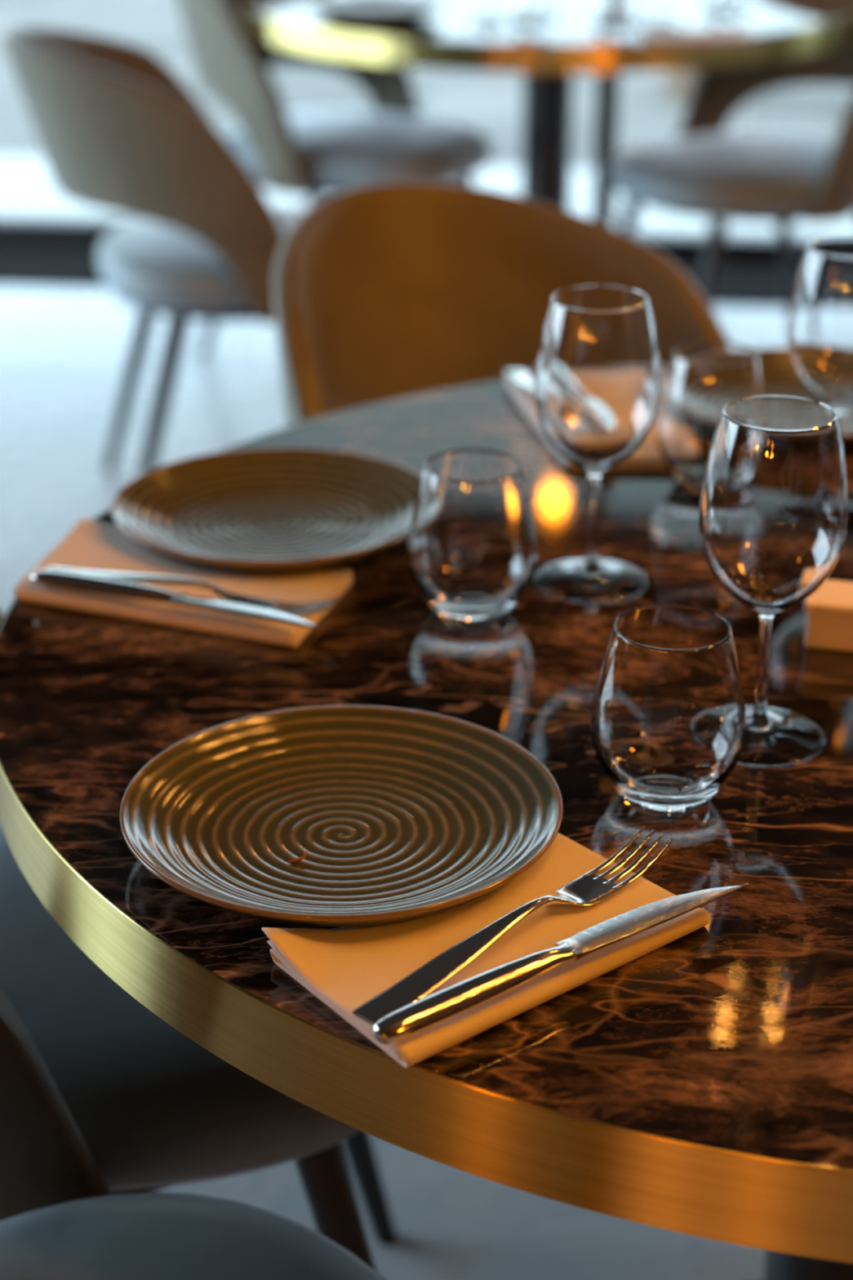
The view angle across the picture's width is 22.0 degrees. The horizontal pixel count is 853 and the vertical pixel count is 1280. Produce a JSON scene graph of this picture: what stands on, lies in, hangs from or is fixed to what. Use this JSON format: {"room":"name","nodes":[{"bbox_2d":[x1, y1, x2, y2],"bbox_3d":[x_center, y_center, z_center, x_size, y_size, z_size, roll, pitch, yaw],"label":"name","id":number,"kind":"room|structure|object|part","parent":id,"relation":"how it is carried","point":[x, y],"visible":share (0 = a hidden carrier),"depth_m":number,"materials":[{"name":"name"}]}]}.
{"room":"restaurant dining room","nodes":[
{"label":"restaurant dining room","id":0,"kind":"room"},
{"bbox_2d":[0,285,789,1279],"bbox_3d":[0.147,0.841,1.594,7.600,0.050,8.900,2,24,5],"label":"floor","id":1,"kind":"structure","parent":0,"point":[64,351],"depth_m":4.09,"materials":[{"name":"concrete"}]},
{"bbox_2d":[1,26,309,476],"bbox_3d":[-0.351,-0.641,3.824,0.722,0.840,0.592,-5,25,-12],"label":"dining chair","id":2,"kind":"object","parent":1,"relation":"on","point":[117,130],"visible":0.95,"depth_m":3.54,"materials":[{"name":"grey fabric"}]},
{"bbox_3d":[-0.535,-0.499,4.042,0.147,0.404,0.038,5,25,12],"label":"leg","id":3,"kind":"part","parent":2,"relation":"part of","materials":[{"name":"black"}]},
{"bbox_3d":[-0.455,-0.357,3.723,0.147,0.404,0.038,-18,30,-35],"label":"leg","id":4,"kind":"part","parent":2,"relation":"part of","materials":[{"name":"black"}]},
{"bbox_3d":[-0.315,-0.623,3.841,0.464,0.017,0.439,-5,25,-12],"label":"seat frame","id":5,"kind":"part","parent":2,"relation":"part of","materials":[{"name":"black"}]},
{"bbox_3d":[-0.286,-0.672,3.826,0.570,0.090,0.470,-5,25,-12],"label":"seat","id":6,"kind":"part","parent":2,"relation":"part of","materials":[{"name":"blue fabric"}]},
{"bbox_2d":[0,1191,386,1279],"bbox_3d":[-0.278,0.540,1.185,0.722,0.840,0.592,-19,30,-36],"label":"dining chair","id":7,"kind":"object","parent":1,"relation":"on","point":[152,1235],"visible":1,"depth_m":1.38,"materials":[{"name":"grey fabric"}]},
{"bbox_2d":[0,609,396,1271],"bbox_3d":[-0.344,0.296,1.732,0.722,0.840,0.592,-3,24,-6],"label":"dining chair","id":8,"kind":"object","parent":1,"relation":"on","point":[100,1095],"visible":0.28,"depth_m":1.55,"materials":[{"name":"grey fabric"}]},
{"bbox_3d":[-0.307,0.315,1.746,0.464,0.017,0.439,-3,24,-6],"label":"seat frame","id":9,"kind":"part","parent":8,"relation":"part of","materials":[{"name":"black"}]},
{"bbox_3d":[-0.277,0.266,1.728,0.570,0.090,0.470,-3,24,-6],"label":"seat","id":10,"kind":"part","parent":8,"relation":"part of","materials":[{"name":"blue fabric"}]},
{"bbox_3d":[-0.043,0.553,1.691,0.129,0.402,0.037,10,26,22],"label":"leg","id":11,"kind":"part","parent":8,"relation":"part of","materials":[{"name":"black wood"}]},
{"bbox_3d":[-0.086,0.408,2.015,0.129,0.402,0.037,-18,30,-34],"label":"leg","id":12,"kind":"part","parent":8,"relation":"part of","materials":[{"name":"black metal"}]},
{"bbox_2d":[176,0,493,357],"bbox_3d":[-0.214,-1.035,4.704,0.722,0.840,0.592,12,27,24],"label":"dining chair","id":13,"kind":"object","parent":1,"relation":"on","point":[313,154],"visible":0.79,"depth_m":4.48,"materials":[{"name":"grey fabric"}]},
{"bbox_3d":[-0.426,-0.798,4.709,0.147,0.404,0.038,0,24,1],"label":"leg","id":14,"kind":"part","parent":13,"relation":"part of","materials":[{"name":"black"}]},
{"bbox_3d":[-0.180,-1.007,4.699,0.464,0.017,0.439,12,27,24],"label":"seat frame","id":15,"kind":"part","parent":13,"relation":"part of","materials":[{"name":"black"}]},
{"bbox_3d":[-0.263,-0.928,5.000,0.038,0.404,0.147,-17,29,-33],"label":"leg","id":16,"kind":"part","parent":13,"relation":"part of","materials":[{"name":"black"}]},
{"bbox_3d":[-0.153,-1.048,4.665,0.570,0.090,0.470,12,27,24],"label":"seat","id":17,"kind":"part","parent":13,"relation":"part of","materials":[{"name":"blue fabric"}]},
{"bbox_3d":[0.119,-0.849,4.822,0.129,0.402,0.037,-2,24,-4],"label":"leg","id":18,"kind":"part","parent":13,"relation":"part of","materials":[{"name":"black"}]},
{"bbox_2d":[0,244,800,307],"bbox_3d":[0.582,-0.874,5.359,7.600,0.006,0.380,2,24,5],"label":"trim","id":19,"kind":"structure","parent":1,"relation":"on","point":[738,284],"depth_m":5.42,"materials":[{"name":"black"}]},
{"bbox_2d":[0,364,852,1279],"bbox_3d":[0.339,0.330,1.756,1.302,0.750,1.302,0,24,0],"label":"round table","id":20,"kind":"object","parent":1,"relation":"on","point":[700,1084],"visible":0.56,"depth_m":1.29,"materials":[{"name":"stone"}]},
{"bbox_2d":[13,516,353,647],"bbox_3d":[-0.186,-0.046,1.664,0.257,0.012,0.146,9,26,20],"label":"napkin","id":21,"kind":"object","parent":20,"relation":"on","point":[89,544],"visible":0.66,"depth_m":1.64,"materials":[{"name":"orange fabric"}]},
{"bbox_2d":[31,569,322,629],"bbox_3d":[-0.181,-0.029,1.593,0.245,0.013,0.022,10,26,22],"label":"table knife","id":22,"kind":"object","parent":21,"relation":"on","point":[71,581],"visible":1,"depth_m":1.60,"materials":[{"name":"silver metal"}]},
{"bbox_3d":[-0.235,-0.038,1.614,0.126,0.013,0.018,10,26,22],"label":"handle","id":23,"kind":"part","parent":22,"relation":"part of","materials":[{"name":"silver metal"}]},
{"bbox_3d":[-0.125,-0.020,1.569,0.123,0.006,0.022,10,26,22],"label":"blade","id":24,"kind":"part","parent":22,"relation":"part of","materials":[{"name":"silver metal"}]},
{"bbox_2d":[45,565,337,617],"bbox_3d":[-0.178,-0.039,1.615,0.239,0.014,0.026,10,26,20],"label":"fork","id":25,"kind":"object","parent":21,"relation":"on","point":[298,609],"visible":0.86,"depth_m":1.60,"materials":[{"name":"silver metal"}]},
{"bbox_3d":[-0.215,-0.045,1.629,0.157,0.014,0.020,10,26,20],"label":"handle","id":26,"kind":"part","parent":25,"relation":"part of","materials":[{"name":"silver metal"}]},
{"bbox_2d":[111,447,421,572],"bbox_3d":[-0.121,-0.099,1.763,0.261,0.028,0.261,-1,24,-2],"label":"dinner plate","id":27,"kind":"object","parent":20,"relation":"on","point":[260,509],"visible":0.98,"depth_m":1.79,"materials":[{"name":"ceramic"}]},
{"bbox_2d":[119,705,563,926],"bbox_3d":[-0.050,0.108,1.301,0.261,0.028,0.261,1,24,2],"label":"dinner plate","id":28,"kind":"object","parent":20,"relation":"on","point":[400,815],"visible":1,"depth_m":1.31,"materials":[{"name":"ceramic"}]},
{"bbox_2d":[288,849,308,863],"bbox_3d":[-0.074,0.126,1.273,0.015,0.004,0.004,-18,30,-34],"label":"crumb","id":29,"kind":"object","parent":28,"relation":"on","point":[296,860],"visible":1,"depth_m":1.27,"materials":[{"name":"brown food"}]},
{"bbox_2d":[408,448,537,626],"bbox_3d":[0.034,-0.073,1.599,0.094,0.115,0.094,-10,26,-21],"label":"tumbler","id":30,"kind":"object","parent":20,"relation":"on","point":[473,546],"visible":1,"depth_m":1.56,"materials":[{"name":"clear glass"}]},
{"bbox_2d":[261,832,710,1067],"bbox_3d":[0.034,0.157,1.195,0.217,0.024,0.125,-18,30,-35],"label":"napkin","id":31,"kind":"object","parent":20,"relation":"on","point":[344,967],"visible":0.7,"depth_m":1.18,"materials":[{"name":"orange fabric"}]},
{"bbox_2d":[351,826,672,1025],"bbox_3d":[0.051,0.152,1.189,0.026,0.014,0.239,21,32,39],"label":"fork","id":32,"kind":"object","parent":31,"relation":"on","point":[588,889],"visible":1,"depth_m":1.17,"materials":[{"name":"silver metal"}]},
{"bbox_3d":[0.023,0.164,1.162,0.020,0.014,0.157,21,32,39],"label":"handle","id":33,"kind":"part","parent":32,"relation":"part of","materials":[{"name":"silver metal"}]},
{"bbox_2d":[372,882,748,1044],"bbox_3d":[0.074,0.165,1.159,0.245,0.013,0.022,-17,29,-33],"label":"table knife","id":34,"kind":"object","parent":31,"relation":"on","point":[428,1011],"visible":1,"depth_m":1.14,"materials":[{"name":"silver metal"}]},
{"bbox_3d":[0.026,0.180,1.126,0.126,0.013,0.018,-17,29,-33],"label":"handle","id":35,"kind":"part","parent":34,"relation":"part of","materials":[{"name":"silver metal"}]},
{"bbox_3d":[0.123,0.149,1.191,0.123,0.006,0.022,-17,29,-33],"label":"blade","id":36,"kind":"part","parent":34,"relation":"part of","materials":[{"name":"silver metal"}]},
{"bbox_2d":[503,369,668,469],"bbox_3d":[0.156,-0.205,2.020,0.162,0.012,0.258,0,24,0],"label":"napkin","id":37,"kind":"object","parent":20,"relation":"on","point":[647,455],"visible":0.16,"depth_m":1.95,"materials":[{"name":"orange fabric"}]},
{"bbox_2d":[504,369,535,391],"bbox_3d":[0.114,-0.218,2.016,0.026,0.014,0.239,-6,25,-13],"label":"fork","id":38,"kind":"object","parent":37,"relation":"on","point":[522,377],"visible":0.13,"depth_m":2.09,"materials":[{"name":"silver metal"}]},
{"bbox_2d":[534,284,660,603],"bbox_3d":[0.126,-0.146,1.631,0.092,0.222,0.092,11,26,24],"label":"wine glass","id":39,"kind":"object","parent":20,"relation":"on","point":[597,381],"visible":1,"depth_m":1.58,"materials":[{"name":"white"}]},
{"bbox_2d":[590,603,746,816],"bbox_3d":[0.147,0.044,1.336,0.097,0.115,0.097,0,24,0],"label":"tumbler","id":40,"kind":"object","parent":20,"relation":"on","point":[668,725],"visible":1,"depth_m":1.30,"materials":[{"name":"clear glass"}]},
{"bbox_2d":[655,340,764,492],"bbox_3d":[0.241,-0.187,1.853,0.094,0.115,0.094,18,30,35],"label":"tumbler","id":41,"kind":"object","parent":20,"relation":"on","point":[702,378],"visible":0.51,"depth_m":1.82,"materials":[{"name":"clear glass"}]},
{"bbox_2d":[660,347,852,444],"bbox_3d":[0.345,-0.220,2.033,0.261,0.028,0.261,10,26,22],"label":"dinner plate","id":42,"kind":"object","parent":20,"relation":"on","point":[780,377],"visible":0.08,"depth_m":2.11,"materials":[{"name":"ceramic"}]},
{"bbox_2d":[698,395,848,766],"bbox_3d":[0.217,-0.038,1.390,0.092,0.222,0.092,-2,24,-5],"label":"wine glass","id":43,"kind":"object","parent":20,"relation":"on","point":[773,514],"visible":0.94,"depth_m":1.34,"materials":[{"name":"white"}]},
{"bbox_2d":[787,235,852,528],"bbox_3d":[0.335,-0.208,1.769,0.092,0.222,0.092,4,24,8],"label":"wine glass","id":44,"kind":"object","parent":20,"relation":"on","point":[820,326],"visible":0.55,"depth_m":1.72,"materials":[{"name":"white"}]},
{"bbox_2d":[804,579,852,651],"bbox_3d":[0.318,-0.015,1.565,0.094,0.036,0.048,6,25,13],"label":"folded napkin","id":45,"kind":"object","parent":20,"relation":"on","point":[829,609],"visible":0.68,"depth_m":1.55,"materials":[{"name":"orange fabric"}]},
{"bbox_3d":[0.318,-0.028,1.560,0.094,0.008,0.048,6,25,13],"label":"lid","id":46,"kind":"part","parent":45,"relation":"part of","materials":[{"name":"orange fabric"}]},
{"bbox_2d":[272,180,729,426],"bbox_3d":[0.120,-0.032,2.463,0.592,0.840,0.722,-14,28,-29],"label":"dining chair","id":47,"kind":"object","parent":1,"relation":"on","point":[385,291],"visible":0.4,"depth_m":2.55,"materials":[{"name":"brown fabric"}]},
{"bbox_2d":[239,0,852,211],"bbox_3d":[0.260,-1.014,4.761,1.302,0.750,1.302,22,32,39],"label":"round table","id":48,"kind":"object","parent":1,"relation":"on","point":[575,42],"visible":0.62,"depth_m":4.21,"materials":[{"name":"gold"}]},
{"bbox_2d":[308,0,441,23],"bbox_3d":[-0.100,-1.231,4.292,0.261,0.028,0.261,-9,26,-18],"label":"dinner plate","id":49,"kind":"object","parent":48,"relation":"on","point":[358,11],"visible":1,"depth_m":4.32,"materials":[{"name":"ceramic"}]},
{"bbox_2d":[466,0,511,28],"bbox_3d":[0.120,-1.282,4.170,0.092,0.222,0.092,-14,28,-29],"label":"wine glass","id":50,"kind":"object","parent":48,"relation":"on","point":[488,23],"visible":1,"depth_m":4.20,"materials":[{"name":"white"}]},
{"bbox_2d":[508,0,559,35],"bbox_3d":[0.200,-1.189,4.091,0.097,0.115,0.097,0,24,0],"label":"tumbler","id":51,"kind":"object","parent":48,"relation":"on","point":[528,17],"visible":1,"depth_m":4.07,"materials":[{"name":"clear glass"}]},
{"bbox_2d":[595,0,645,37],"bbox_3d":[0.360,-1.181,4.073,0.097,0.115,0.097,0,24,0],"label":"tumbler","id":52,"kind":"object","parent":48,"relation":"on","point":[615,18],"visible":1,"depth_m":4.05,"materials":[{"name":"clear glass"}]},
{"bbox_2d":[640,0,684,30],"bbox_3d":[0.450,-1.270,4.143,0.092,0.222,0.092,-2,24,-5],"label":"wine glass","id":53,"kind":"object","parent":48,"relation":"on","point":[662,24],"visible":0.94,"depth_m":4.17,"materials":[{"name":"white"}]},
{"bbox_2d":[640,28,754,44],"bbox_3d":[0.500,-1.115,4.053,0.212,0.012,0.114,-2,24,-5],"label":"napkin","id":54,"kind":"object","parent":48,"relation":"on","point":[651,37],"visible":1,"depth_m":4.02,"materials":[{"name":"grey fabric"}]},
{"bbox_2d":[703,0,752,24],"bbox_3d":[0.580,-1.246,4.219,0.097,0.115,0.097,0,24,0],"label":"tumbler","id":55,"kind":"object","parent":48,"relation":"on","point":[720,11],"visible":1,"depth_m":4.20,"materials":[{"name":"clear glass"}]},
{"bbox_2d":[608,40,852,317],"bbox_3d":[0.723,-0.937,4.485,0.722,0.840,0.592,-11,26,-23],"label":"dining chair","id":56,"kind":"object","parent":1,"relation":"on","point":[781,178],"visible":0.73,"depth_m":4.34,"materials":[{"name":"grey fabric"}]},
{"bbox_3d":[0.393,-0.755,4.613,0.129,0.402,0.037,2,24,5],"label":"leg","id":57,"kind":"part","parent":56,"relation":"part of","materials":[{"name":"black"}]},
{"bbox_3d":[0.544,-0.622,4.317,0.037,0.402,0.129,15,28,31],"label":"leg","id":58,"kind":"part","parent":56,"relation":"part of","materials":[{"name":"black"}]},
{"bbox_3d":[0.663,-0.951,4.447,0.570,0.090,0.470,-11,26,-23],"label":"seat","id":59,"kind":"part","parent":56,"relation":"part of","materials":[{"name":"grey fabric"}]},
{"bbox_3d":[0.690,-0.909,4.480,0.464,0.017,0.439,-11,26,-23],"label":"seat frame","id":60,"kind":"part","parent":56,"relation":"part of","materials":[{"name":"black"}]},
{"bbox_3d":[0.782,-0.829,4.779,0.038,0.404,0.147,18,30,35],"label":"leg","id":61,"kind":"part","parent":56,"relation":"part of","materials":[{"name":"black"}]},
{"bbox_3d":[0.557,-3.253,4.561,7.668,0.500,0.904,0,24,0],"label":"wall","id":62,"kind":"structure","parent":0,"visible":0},
{"bbox_2d":[0,73,608,246],"bbox_3d":[-0.459,-2.035,5.207,1.820,2.250,0.070,2,24,5],"label":"window","id":63,"kind":"structure","parent":62,"relation":"in","point":[14,229],"depth_m":5.66,"materials":[{"name":"black"}]},
{"bbox_2d":[603,72,831,264],"bbox_3d":[1.351,-1.958,5.033,1.820,2.250,0.070,2,24,5],"label":"window","id":64,"kind":"structure","parent":62,"relation":"in","point":[680,246],"depth_m":5.50,"materials":[{"name":"black"}]},
{"label":"outside","id":65,"kind":"structure","parent":0,"visible":0},
{"bbox_2d":[0,0,852,168],"bbox_3d":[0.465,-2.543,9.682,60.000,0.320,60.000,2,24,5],"label":"window","id":66,"kind":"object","parent":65,"point":[490,102],"depth_m":8.04,"materials":[{"name":"glass"}]},
{"bbox_2d":[0,155,852,235],"bbox_3d":[1.066,-1.149,6.089,26.000,0.070,1.030,2,24,5],"label":"window sill","id":67,"kind":"structure","parent":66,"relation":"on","point":[27,186],"depth_m":6.20,"materials":[{"name":"grey stone"}]},
{"bbox_2d":[661,69,697,101],"bbox_3d":[1.020,-2.141,8.025,0.405,0.300,0.405,0,24,0],"label":"planter","id":68,"kind":"object","parent":66,"relation":"on","point":[677,84],"visible":0.1,"depth_m":7.97,"materials":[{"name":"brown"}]}
]}

